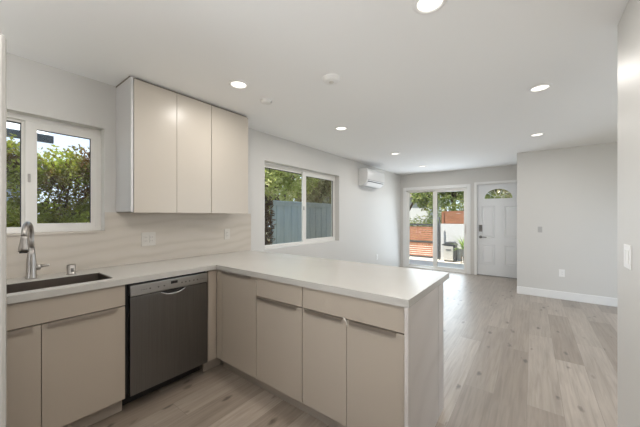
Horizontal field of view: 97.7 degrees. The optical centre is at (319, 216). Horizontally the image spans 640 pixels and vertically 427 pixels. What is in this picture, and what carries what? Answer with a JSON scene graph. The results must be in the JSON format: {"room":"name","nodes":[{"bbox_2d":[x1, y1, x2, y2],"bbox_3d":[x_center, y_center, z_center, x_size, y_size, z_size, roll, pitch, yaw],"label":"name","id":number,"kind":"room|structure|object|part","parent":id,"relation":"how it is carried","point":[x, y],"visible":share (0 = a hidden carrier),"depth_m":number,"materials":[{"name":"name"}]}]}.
{"room":"kitchen","nodes":[
{"label":"kitchen","id":0,"kind":"room"},
{"bbox_2d":[7,53,400,335],"bbox_3d":[-0.511,0.118,4.062,0.160,2.416,8.554,0,0,37],"label":"wall","id":1,"kind":"structure","parent":0,"point":[367,220],"depth_m":3.62,"materials":[{"name":"grey paint"}]},
{"bbox_2d":[7,112,100,232],"bbox_3d":[-2.114,-0.295,2.012,0.073,0.843,0.861,0,0,37],"label":"window","id":2,"kind":"structure","parent":1,"relation":"in","point":[29,126],"depth_m":2.05,"materials":[{"name":"white plastic"}]},
{"bbox_3d":[-2.232,-0.295,1.884,0.030,0.775,0.446,0,0,37],"label":"fixed sash","id":3,"kind":"part","parent":2,"relation":"part of","materials":[{"name":"white plastic"}]},
{"bbox_3d":[-1.987,-0.295,2.160,0.026,0.775,0.404,0,0,37],"label":"sliding sash","id":4,"kind":"part","parent":2,"relation":"part of","materials":[{"name":"white plastic"}]},
{"bbox_2d":[7,230,104,235],"bbox_3d":[-2.046,0.124,1.961,0.114,0.016,0.861,0,0,37],"label":"trim","id":5,"kind":"structure","parent":1,"relation":"attached to","point":[96,231],"depth_m":2.04,"materials":[{"name":"wood"}]},
{"bbox_2d":[7,212,250,278],"bbox_3d":[-1.941,0.189,2.028,0.016,0.446,3.582,0,0,37],"label":"backsplash","id":6,"kind":"structure","parent":1,"relation":"attached to","point":[178,235],"depth_m":2.43,"materials":[{"name":"stone"}]},
{"bbox_2d":[141,232,155,245],"bbox_3d":[-1.547,0.204,2.526,0.010,0.122,0.118,0,0,37],"label":"outlet","id":7,"kind":"object","parent":6,"relation":"attached to","point":[147,238],"visible":1,"depth_m":2.52,"materials":[{"name":"grey plastic"}]},
{"bbox_2d":[144,235,147,242],"bbox_3d":[-1.559,0.204,2.506,0.003,0.066,0.034,0,0,37],"label":"socket","id":8,"kind":"object","parent":7,"relation":"attached to","point":[145,236],"depth_m":2.51,"materials":[{"name":"grey plastic"}]},
{"bbox_2d":[149,235,153,242],"bbox_3d":[-1.531,0.204,2.542,0.003,0.066,0.034,0,0,37],"label":"socket","id":9,"kind":"object","parent":7,"relation":"attached to","point":[151,237],"depth_m":2.54,"materials":[{"name":"grey plastic"}]},
{"bbox_2d":[224,229,229,238],"bbox_3d":[-1.054,0.200,3.176,0.010,0.118,0.072,0,0,37],"label":"outlet","id":10,"kind":"object","parent":6,"relation":"attached to","point":[226,231],"visible":1,"depth_m":3.17,"materials":[{"name":"grey plastic"}]},
{"bbox_2d":[116,77,210,212],"bbox_3d":[-1.378,-0.553,2.518,0.323,1.045,0.679,0,0,37],"label":"upper cabinet","id":11,"kind":"object","parent":1,"relation":"attached to","point":[163,136],"visible":1,"depth_m":2.33,"materials":[{"name":"grey"}]},
{"bbox_3d":[-1.457,-0.555,2.163,0.020,1.041,0.017,0,0,37],"label":"panel","id":12,"kind":"part","parent":11,"relation":"part of","materials":[{"name":"grey"}]},
{"bbox_3d":[-1.350,-0.550,2.304,0.020,1.039,0.327,0,0,37],"label":"door","id":13,"kind":"part","parent":11,"relation":"part of","materials":[{"name":"beige laminate"}]},
{"bbox_2d":[116,76,245,116],"bbox_3d":[-1.257,-1.083,2.702,0.293,0.014,1.118,0,0,37],"label":"trim","id":14,"kind":"structure","parent":11,"relation":"attached to","point":[128,76],"depth_m":2.40,"materials":[{"name":"brown"}]},
{"bbox_3d":[-1.151,-0.550,2.565,0.020,1.039,0.325,0,0,37],"label":"door","id":15,"kind":"part","parent":11,"relation":"part of","materials":[{"name":"beige laminate"}]},
{"bbox_2d":[211,105,247,213],"bbox_3d":[-1.040,-0.553,2.963,0.323,1.045,0.439,0,0,37],"label":"upper cabinet","id":16,"kind":"object","parent":1,"relation":"attached to","point":[229,130],"visible":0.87,"depth_m":2.84,"materials":[{"name":"grey"}]},
{"bbox_2d":[265,162,334,248],"bbox_3d":[-0.281,-0.149,4.429,0.073,1.170,1.772,0,0,37],"label":"window","id":17,"kind":"structure","parent":1,"relation":"in","point":[304,173],"depth_m":4.45,"materials":[{"name":"white plastic"}]},
{"bbox_3d":[-0.533,-0.149,4.124,0.030,1.102,0.913,0,0,37],"label":"fixed sash","id":18,"kind":"part","parent":17,"relation":"part of","materials":[{"name":"white plastic"}]},
{"bbox_3d":[-0.018,-0.149,4.756,0.026,1.102,0.866,0,0,37],"label":"sliding sash","id":19,"kind":"part","parent":17,"relation":"part of","materials":[{"name":"white plastic"}]},
{"bbox_2d":[358,168,384,188],"bbox_3d":[1.093,-0.789,5.867,0.212,0.343,0.800,0,0,37],"label":"air conditioner","id":20,"kind":"object","parent":1,"relation":"attached to","point":[370,178],"visible":1,"depth_m":5.63,"materials":[{"name":"white plastic"}]},
{"bbox_2d":[0,0,628,174],"bbox_3d":[1.697,-1.160,2.387,5.702,0.140,8.874,0,0,37],"label":"ceiling","id":21,"kind":"structure","parent":0,"point":[445,89],"depth_m":1.96,"materials":[{"name":"white paint"}]},
{"bbox_2d":[228,79,248,88],"bbox_3d":[-0.669,-1.085,2.303,0.168,0.011,0.168,0,0,37],"label":"recessed light","id":22,"kind":"object","parent":21,"relation":"in","point":[235,83],"visible":1,"depth_m":2.29,"materials":[{"name":"white plastic"}]},
{"bbox_2d":[260,98,271,104],"bbox_3d":[-0.504,-1.077,2.629,0.112,0.027,0.112,0,0,37],"label":"smoke detector","id":23,"kind":"object","parent":21,"relation":"attached to","point":[266,101],"visible":1,"depth_m":2.60,"materials":[{"name":"white plastic"}]},
{"bbox_2d":[323,74,339,84],"bbox_3d":[0.090,-1.071,2.204,0.136,0.037,0.136,0,0,37],"label":"smoke detector","id":24,"kind":"object","parent":21,"relation":"attached to","point":[329,79],"visible":1,"depth_m":2.17,"materials":[{"name":"white plastic"}]},
{"bbox_2d":[335,126,347,130],"bbox_3d":[0.262,-1.085,3.448,0.168,0.011,0.168,0,0,37],"label":"recessed light","id":25,"kind":"object","parent":21,"relation":"in","point":[340,128],"visible":1,"depth_m":3.45,"materials":[{"name":"white plastic"}]},
{"bbox_2d":[412,0,446,14],"bbox_3d":[0.558,-1.085,1.422,0.168,0.011,0.168,0,0,37],"label":"recessed light","id":26,"kind":"object","parent":21,"relation":"in","point":[423,7],"visible":1,"depth_m":1.44,"materials":[{"name":"white plastic"}]},
{"bbox_2d":[529,132,544,136],"bbox_3d":[2.881,-1.085,3.714,0.168,0.011,0.168,0,0,37],"label":"recessed light","id":27,"kind":"object","parent":21,"relation":"in","point":[540,133],"visible":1,"depth_m":3.71,"materials":[{"name":"white plastic"}]},
{"bbox_2d":[528,83,552,91],"bbox_3d":[1.858,-1.085,2.363,0.168,0.011,0.168,0,0,37],"label":"recessed light","id":28,"kind":"object","parent":21,"relation":"in","point":[543,86],"visible":1,"depth_m":2.36,"materials":[{"name":"white plastic"}]},
{"bbox_2d":[88,266,616,426],"bbox_3d":[1.697,1.386,2.387,5.702,0.120,8.874,0,0,37],"label":"floor","id":29,"kind":"structure","parent":0,"point":[511,358],"depth_m":2.30,"materials":[{"name":"brown wood"}]},
{"bbox_2d":[0,34,6,426],"bbox_3d":[-1.359,0.431,0.670,0.835,1.790,0.746,0,0,37],"label":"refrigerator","id":30,"kind":"object","parent":29,"relation":"on","point":[3,42],"visible":1,"depth_m":0.71,"materials":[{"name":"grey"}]},
{"bbox_2d":[7,285,124,426],"bbox_3d":[-1.781,0.890,1.729,0.630,0.872,0.807,0,0,37],"label":"base cabinet","id":31,"kind":"object","parent":29,"relation":"on","point":[66,353],"visible":0.91,"depth_m":1.63,"materials":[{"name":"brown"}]},
{"bbox_3d":[-1.657,0.605,1.387,0.019,0.018,0.326,0,0,37],"label":"handle","id":32,"kind":"part","parent":31,"relation":"part of","materials":[{"name":"beige metal"}]},
{"bbox_3d":[-1.674,0.909,1.396,0.019,0.618,0.400,0,0,37],"label":"door","id":33,"kind":"part","parent":31,"relation":"part of","materials":[{"name":"beige laminate"}]},
{"bbox_3d":[-1.553,0.525,1.556,0.019,0.135,0.801,0,0,37],"label":"drawer","id":34,"kind":"part","parent":31,"relation":"part of","materials":[{"name":"beige laminate"}]},
{"bbox_3d":[-1.423,0.605,1.695,0.019,0.018,0.332,0,0,37],"label":"handle","id":35,"kind":"part","parent":31,"relation":"part of","materials":[{"name":"beige metal"}]},
{"bbox_3d":[-1.431,0.909,1.717,0.019,0.618,0.398,0,0,37],"label":"door","id":36,"kind":"part","parent":31,"relation":"part of","materials":[{"name":"beige laminate"}]},
{"bbox_2d":[7,250,448,307],"bbox_3d":[-1.041,0.432,1.329,2.297,0.040,3.558,0,0,37],"label":"countertop","id":37,"kind":"structure","parent":31,"relation":"on","point":[398,286],"depth_m":1.99,"materials":[{"name":"beige stone"}]},
{"bbox_2d":[18,221,49,278],"bbox_3d":[-1.859,0.222,1.804,0.114,0.380,0.226,0,0,-27],"label":"faucet","id":38,"kind":"object","parent":37,"relation":"on","point":[26,244],"visible":1,"depth_m":1.84,"materials":[{"name":"silver metal"}]},
{"bbox_3d":[-1.876,0.137,1.796,0.028,0.210,0.186,0,0,-34],"label":"spout","id":39,"kind":"part","parent":38,"relation":"part of","materials":[{"name":"silver metal"}]},
{"bbox_3d":[-1.887,0.341,1.901,0.072,0.036,0.037,0,0,-44],"label":"lever","id":40,"kind":"part","parent":38,"relation":"part of","materials":[{"name":"silver metal"}]},
{"bbox_2d":[7,273,110,293],"bbox_3d":[-1.722,0.534,1.681,0.353,0.236,0.757,0,0,37],"label":"sink","id":41,"kind":"object","parent":37,"relation":"in","point":[19,287],"visible":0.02,"depth_m":1.86,"materials":[{"name":"silver metal"}]},
{"bbox_2d":[66,264,76,274],"bbox_3d":[-1.783,0.378,2.005,0.060,0.068,0.060,0,0,37],"label":"air gap","id":42,"kind":"object","parent":37,"relation":"on","point":[71,268],"visible":1,"depth_m":1.99,"materials":[{"name":"silver metal"}]},
{"bbox_2d":[122,271,207,405],"bbox_3d":[-1.343,0.893,2.280,0.609,0.866,0.586,0,0,37],"label":"dishwasher","id":43,"kind":"object","parent":29,"relation":"on","point":[166,318],"visible":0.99,"depth_m":2.06,"materials":[{"name":"grey metal"}]},
{"bbox_3d":[-1.221,1.268,2.188,0.015,0.115,0.579,0,0,37],"label":"toe plate","id":44,"kind":"part","parent":43,"relation":"part of","materials":[{"name":"black plastic"}]},
{"bbox_3d":[-1.120,0.505,2.116,0.039,0.075,0.562,0,0,37],"label":"control panel","id":45,"kind":"part","parent":43,"relation":"part of","materials":[{"name":"silver metal"}]},
{"bbox_2d":[203,270,262,388],"bbox_3d":[-0.546,0.890,2.504,0.598,0.872,0.730,0,0,37],"label":"base cabinet","id":46,"kind":"object","parent":29,"relation":"on","point":[236,293],"visible":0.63,"depth_m":2.28,"materials":[{"name":"brown"}]},
{"bbox_3d":[-0.668,0.463,2.231,0.360,0.018,0.019,0,0,37],"label":"handle","id":47,"kind":"part","parent":46,"relation":"part of","materials":[{"name":"beige metal"}]},
{"bbox_3d":[-0.648,0.838,2.240,0.434,0.760,0.019,0,0,37],"label":"door","id":48,"kind":"part","parent":46,"relation":"part of","materials":[{"name":"beige laminate"}]},
{"bbox_2d":[256,278,308,413],"bbox_3d":[-0.108,0.890,2.212,0.455,0.872,0.666,0,0,37],"label":"base cabinet","id":49,"kind":"object","parent":29,"relation":"on","point":[279,305],"visible":0.58,"depth_m":1.94,"materials":[{"name":"brown"}]},
{"bbox_3d":[-0.310,0.605,1.959,0.393,0.018,0.019,0,0,37],"label":"handle","id":50,"kind":"part","parent":49,"relation":"part of","materials":[{"name":"beige metal"}]},
{"bbox_3d":[-0.292,0.525,1.969,0.449,0.135,0.019,0,0,37],"label":"drawer","id":51,"kind":"part","parent":49,"relation":"part of","materials":[{"name":"beige laminate"}]},
{"bbox_3d":[-0.292,0.909,1.969,0.449,0.618,0.019,0,0,37],"label":"door","id":52,"kind":"part","parent":49,"relation":"part of","materials":[{"name":"beige laminate"}]},
{"bbox_2d":[303,287,403,426],"bbox_3d":[0.346,0.890,1.868,0.683,0.872,0.666,0,0,37],"label":"base cabinet","id":53,"kind":"object","parent":29,"relation":"on","point":[353,347],"visible":0.76,"depth_m":1.59,"materials":[{"name":"brown"}]},
{"bbox_3d":[0.014,0.605,1.713,0.278,0.018,0.019,0,0,37],"label":"handle","id":54,"kind":"part","parent":53,"relation":"part of","materials":[{"name":"beige metal"}]},
{"bbox_3d":[0.025,0.909,1.729,0.334,0.618,0.019,0,0,37],"label":"door","id":55,"kind":"part","parent":53,"relation":"part of","materials":[{"name":"beige laminate"}]},
{"bbox_3d":[0.162,0.525,1.625,0.677,0.135,0.019,0,0,37],"label":"drawer","id":56,"kind":"part","parent":53,"relation":"part of","materials":[{"name":"beige laminate"}]},
{"bbox_3d":[0.279,0.605,1.512,0.272,0.018,0.019,0,0,37],"label":"handle","id":57,"kind":"part","parent":53,"relation":"part of","materials":[{"name":"beige metal"}]},
{"bbox_3d":[0.296,0.909,1.523,0.340,0.618,0.019,0,0,37],"label":"door","id":58,"kind":"part","parent":53,"relation":"part of","materials":[{"name":"beige laminate"}]},
{"bbox_2d":[404,283,442,426],"bbox_3d":[0.637,0.889,1.663,0.020,0.873,0.690,0,0,37],"label":"end panel","id":59,"kind":"object","parent":29,"relation":"on","point":[423,321],"visible":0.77,"depth_m":1.59,"materials":[{"name":"wood"}]},
{"bbox_3d":[0.808,0.889,1.889,0.020,0.873,0.124,0,0,37],"label":"corner post","id":60,"kind":"part","parent":59,"relation":"part of","materials":[{"name":"wood"}]},
{"bbox_2d":[401,165,516,274],"bbox_3d":[4.330,0.118,5.858,5.702,2.416,0.160,0,0,37],"label":"wall","id":61,"kind":"structure","parent":0,"point":[499,173],"depth_m":6.50,"materials":[{"name":"grey paint"}]},
{"bbox_2d":[406,187,466,273],"bbox_3d":[2.870,0.326,6.960,1.440,2.000,0.150,0,0,37],"label":"door","id":62,"kind":"structure","parent":61,"relation":"in","point":[435,266],"depth_m":6.93,"materials":[{"name":"white plastic"}]},
{"bbox_3d":[2.631,0.329,7.186,0.715,1.935,0.032,0,0,37],"label":"fixed panel","id":63,"kind":"part","parent":62,"relation":"part of","materials":[{"name":"clear glass"}]},
{"bbox_3d":[3.131,0.329,6.750,0.700,1.935,0.032,0,0,37],"label":"sliding panel","id":64,"kind":"part","parent":62,"relation":"part of","materials":[{"name":"clear glass"}]},
{"bbox_2d":[403,184,470,273],"bbox_3d":[2.832,0.288,6.905,1.585,2.075,0.042,0,0,37],"label":"trim","id":65,"kind":"structure","parent":61,"relation":"attached to","point":[468,186],"depth_m":6.58,"materials":[{"name":"white paint"}]},
{"bbox_2d":[474,180,516,274],"bbox_3d":[3.929,0.276,6.123,0.962,2.100,0.122,0,0,37],"label":"trim","id":66,"kind":"structure","parent":61,"relation":"attached to","point":[504,181],"depth_m":6.34,"materials":[{"name":"white paint"}]},
{"bbox_2d":[477,183,516,278],"bbox_3d":[3.943,0.304,6.100,0.902,2.044,0.106,0,0,37],"label":"door","id":67,"kind":"structure","parent":61,"relation":"in","point":[496,217],"depth_m":6.15,"materials":[{"name":"white paint"}]},
{"bbox_3d":[3.754,0.851,6.252,0.265,0.450,0.009,0,0,37],"label":"raised panel","id":68,"kind":"part","parent":67,"relation":"part of","materials":[{"name":"white paint"}]},
{"bbox_3d":[3.754,0.116,6.252,0.265,0.700,0.009,0,0,37],"label":"raised panel","id":69,"kind":"part","parent":67,"relation":"part of","materials":[{"name":"white paint"}]},
{"bbox_3d":[4.121,0.851,5.973,0.315,0.450,0.009,0,0,37],"label":"raised panel","id":70,"kind":"part","parent":67,"relation":"part of","materials":[{"name":"white paint"}]},
{"bbox_3d":[4.121,0.116,5.973,0.315,0.700,0.009,0,0,37],"label":"raised panel","id":71,"kind":"part","parent":67,"relation":"part of","materials":[{"name":"white paint"}]},
{"bbox_2d":[517,142,616,297],"bbox_3d":[4.557,0.118,4.030,2.810,2.416,0.120,0,0,37],"label":"wall","id":72,"kind":"structure","parent":0,"point":[570,193],"depth_m":4.42,"materials":[{"name":"grey paint"}]},
{"bbox_2d":[559,269,564,276],"bbox_3d":[3.867,0.906,4.472,0.072,0.118,0.010,0,0,37],"label":"outlet","id":73,"kind":"object","parent":72,"relation":"attached to","point":[561,271],"visible":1,"depth_m":4.47,"materials":[{"name":"white plastic"}]},
{"bbox_2d":[517,286,616,306],"bbox_3d":[4.516,1.264,3.977,2.812,0.125,0.014,0,0,37],"label":"baseboard","id":74,"kind":"structure","parent":72,"relation":"attached to","point":[600,300],"depth_m":4.42,"materials":[{"name":"white paint"}]},
{"bbox_2d":[617,0,639,426],"bbox_3d":[0.638,0.118,0.105,0.120,2.416,3.639,0,0,37],"label":"wall","id":75,"kind":"structure","parent":0,"point":[628,27],"depth_m":1.39,"materials":[{"name":"grey paint"}]},
{"bbox_2d":[624,244,631,269],"bbox_3d":[1.545,0.201,1.407,0.009,0.118,0.118,0,0,37],"label":"light switch","id":76,"kind":"object","parent":75,"relation":"attached to","point":[627,248],"visible":1,"depth_m":1.38,"materials":[{"name":"white plastic"}]},
{"label":"outside","id":77,"kind":"structure","parent":0,"visible":0},
{"bbox_3d":[1.291,1.581,16.593,42.000,0.190,52.000,0,0,37],"label":"ground","id":78,"kind":"structure","parent":77,"visible":0},
{"bbox_2d":[7,122,53,200],"bbox_3d":[-10.093,-0.894,4.582,4.380,4.760,7.700,0,0,37],"label":"house","id":79,"kind":"structure","parent":78,"relation":"on","point":[13,128],"depth_m":6.21,"materials":[{"name":"grey paint"}]},
{"bbox_2d":[7,133,89,226],"bbox_3d":[-3.272,0.257,3.540,0.893,2.477,3.733,0,0,37],"label":"hedge","id":80,"kind":"object","parent":78,"relation":"on","point":[62,172],"visible":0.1,"depth_m":3.41,"materials":[{"name":"green plant"}]},
{"bbox_2d":[265,196,275,244],"bbox_3d":[-1.289,0.496,6.219,0.680,2.087,0.685,0,0,-24],"label":"dry shrub","id":81,"kind":"object","parent":78,"relation":"on","point":[268,217],"visible":0.15,"depth_m":6.14,"materials":[{"name":"green plant"}]},
{"bbox_2d":[265,168,288,244],"bbox_3d":[-1.470,-0.500,6.357,1.456,3.972,2.128,0,0,26],"label":"tree","id":82,"kind":"object","parent":78,"relation":"on","point":[268,172],"visible":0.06,"depth_m":6.08,"materials":[{"name":"green plant"}]},
{"bbox_3d":[-1.425,-1.371,6.361,1.463,2.230,2.129,0,0,37],"label":"crown","id":83,"kind":"part","parent":82,"relation":"part of","materials":[{"name":"green plant"}]},
{"bbox_2d":[268,171,319,213],"bbox_3d":[-1.813,-1.108,9.924,2.394,5.188,4.465,0,0,37],"label":"tree","id":84,"kind":"object","parent":78,"relation":"on","point":[286,184],"visible":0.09,"depth_m":10.14,"materials":[{"name":"green plant"}]},
{"bbox_2d":[270,200,330,243],"bbox_3d":[0.940,0.564,8.921,0.155,1.845,6.751,0,0,37],"label":"fence","id":85,"kind":"object","parent":78,"relation":"on","point":[288,214],"visible":0.17,"depth_m":6.91,"materials":[{"name":"blue paint"}]},
{"bbox_3d":[0.971,-0.289,8.878,0.015,0.080,6.680,0,0,37],"label":"rail","id":86,"kind":"part","parent":85,"relation":"part of","materials":[{"name":"blue paint"}]},
{"bbox_3d":[0.943,-0.344,8.887,0.110,0.030,6.700,0,0,37],"label":"cap rail","id":87,"kind":"part","parent":85,"relation":"part of","materials":[{"name":"blue paint"}]},
{"bbox_2d":[279,175,330,203],"bbox_3d":[-0.305,-1.359,13.332,2.357,5.690,5.084,0,0,37],"label":"tree","id":88,"kind":"object","parent":78,"relation":"on","point":[322,195],"visible":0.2,"depth_m":12.71,"materials":[{"name":"green plant"}]},
{"bbox_2d":[410,245,429,254],"bbox_3d":[4.283,1.430,11.437,11.000,0.108,3.600,0,0,37],"label":"path","id":89,"kind":"structure","parent":78,"relation":"on","point":[410,245],"depth_m":11.64,"materials":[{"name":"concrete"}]},
{"bbox_2d":[411,189,507,213],"bbox_3d":[5.965,-1.014,12.274,4.053,5.000,2.268,0,0,34],"label":"tree","id":90,"kind":"object","parent":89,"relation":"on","point":[417,197],"visible":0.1,"depth_m":12.27,"materials":[{"name":"green plant"}]},
{"bbox_2d":[424,192,511,244],"bbox_3d":[5.547,0.269,10.359,3.317,2.468,1.092,0,0,37],"label":"tree","id":91,"kind":"object","parent":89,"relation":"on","point":[447,204],"visible":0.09,"depth_m":10.79,"materials":[{"name":"green plant"}]},
{"bbox_2d":[491,189,511,197],"bbox_3d":[8.509,-1.449,9.954,4.585,5.870,2.568,0,0,42],"label":"tree","id":92,"kind":"object","parent":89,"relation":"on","point":[504,191],"visible":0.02,"depth_m":10.61,"materials":[{"name":"green plant"}]},
{"bbox_2d":[410,194,439,234],"bbox_3d":[6.243,-0.544,26.016,9.100,4.060,3.800,0,0,37],"label":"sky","id":93,"kind":"structure","parent":78,"relation":"on","point":[415,209],"depth_m":22.83,"materials":[{"name":"grey paint"}]},
{"bbox_2d":[410,214,441,244],"bbox_3d":[3.737,0.738,14.628,6.004,1.751,1.083,0,0,37],"label":"hedge","id":94,"kind":"object","parent":78,"relation":"on","point":[425,219],"visible":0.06,"depth_m":13.63,"materials":[{"name":"green plant"}]},
{"bbox_2d":[410,256,463,268],"bbox_3d":[4.660,1.419,7.301,7.400,0.125,2.534,0,0,37],"label":"patio","id":95,"kind":"structure","parent":78,"relation":"on","point":[427,261],"depth_m":8.23,"materials":[{"name":"concrete"}]},
{"bbox_2d":[410,224,438,258],"bbox_3d":[3.034,0.798,9.509,1.940,1.115,0.070,0,0,37],"label":"fence","id":96,"kind":"object","parent":95,"relation":"on","point":[417,233],"visible":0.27,"depth_m":9.25,"materials":[{"name":"brown wood"}]},
{"bbox_3d":[3.784,0.798,8.934,0.050,1.115,0.060,0,0,37],"label":"post","id":97,"kind":"part","parent":96,"relation":"part of","materials":[{"name":"grey metal"}]},
{"bbox_2d":[439,217,440,259],"bbox_3d":[3.737,0.691,8.744,0.045,1.330,0.050,0,0,37],"label":"steel post","id":98,"kind":"object","parent":95,"relation":"on","point":[439,217],"visible":1,"depth_m":8.73,"materials":[{"name":"grey metal"}]},
{"bbox_2d":[442,242,457,261],"bbox_3d":[3.947,1.063,8.503,0.370,0.585,0.400,0,0,37],"label":"grill","id":99,"kind":"object","parent":95,"relation":"on","point":[450,254],"visible":0.99,"depth_m":8.36,"materials":[{"name":"grey metal"}]},
{"bbox_3d":[3.842,1.099,8.365,0.260,0.425,0.012,0,0,37],"label":"door","id":100,"kind":"part","parent":99,"relation":"part of","materials":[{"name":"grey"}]},
{"bbox_3d":[3.950,0.819,8.507,0.370,0.095,0.390,0,0,37],"label":"lid","id":101,"kind":"part","parent":99,"relation":"part of","materials":[{"name":"grey metal"}]},
{"bbox_2d":[441,224,463,260],"bbox_3d":[4.736,0.796,8.344,2.140,1.120,0.140,0,0,37],"label":"wall","id":102,"kind":"structure","parent":95,"relation":"on","point":[449,232],"depth_m":8.72,"materials":[{"name":"grey paint"}]},
{"bbox_2d":[442,211,463,223],"bbox_3d":[4.814,0.603,8.448,2.140,1.546,0.080,0,0,37],"label":"fence","id":103,"kind":"object","parent":95,"relation":"on","point":[446,218],"visible":0.17,"depth_m":8.88,"materials":[{"name":"brown wood"}]},
{"bbox_2d":[453,238,463,262],"bbox_3d":[4.194,0.944,8.098,0.787,0.827,0.865,0,0,37],"label":"potted plant","id":104,"kind":"object","parent":95,"relation":"on","point":[462,243],"visible":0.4,"depth_m":8.07,"materials":[{"name":"green plant"}]}
]}

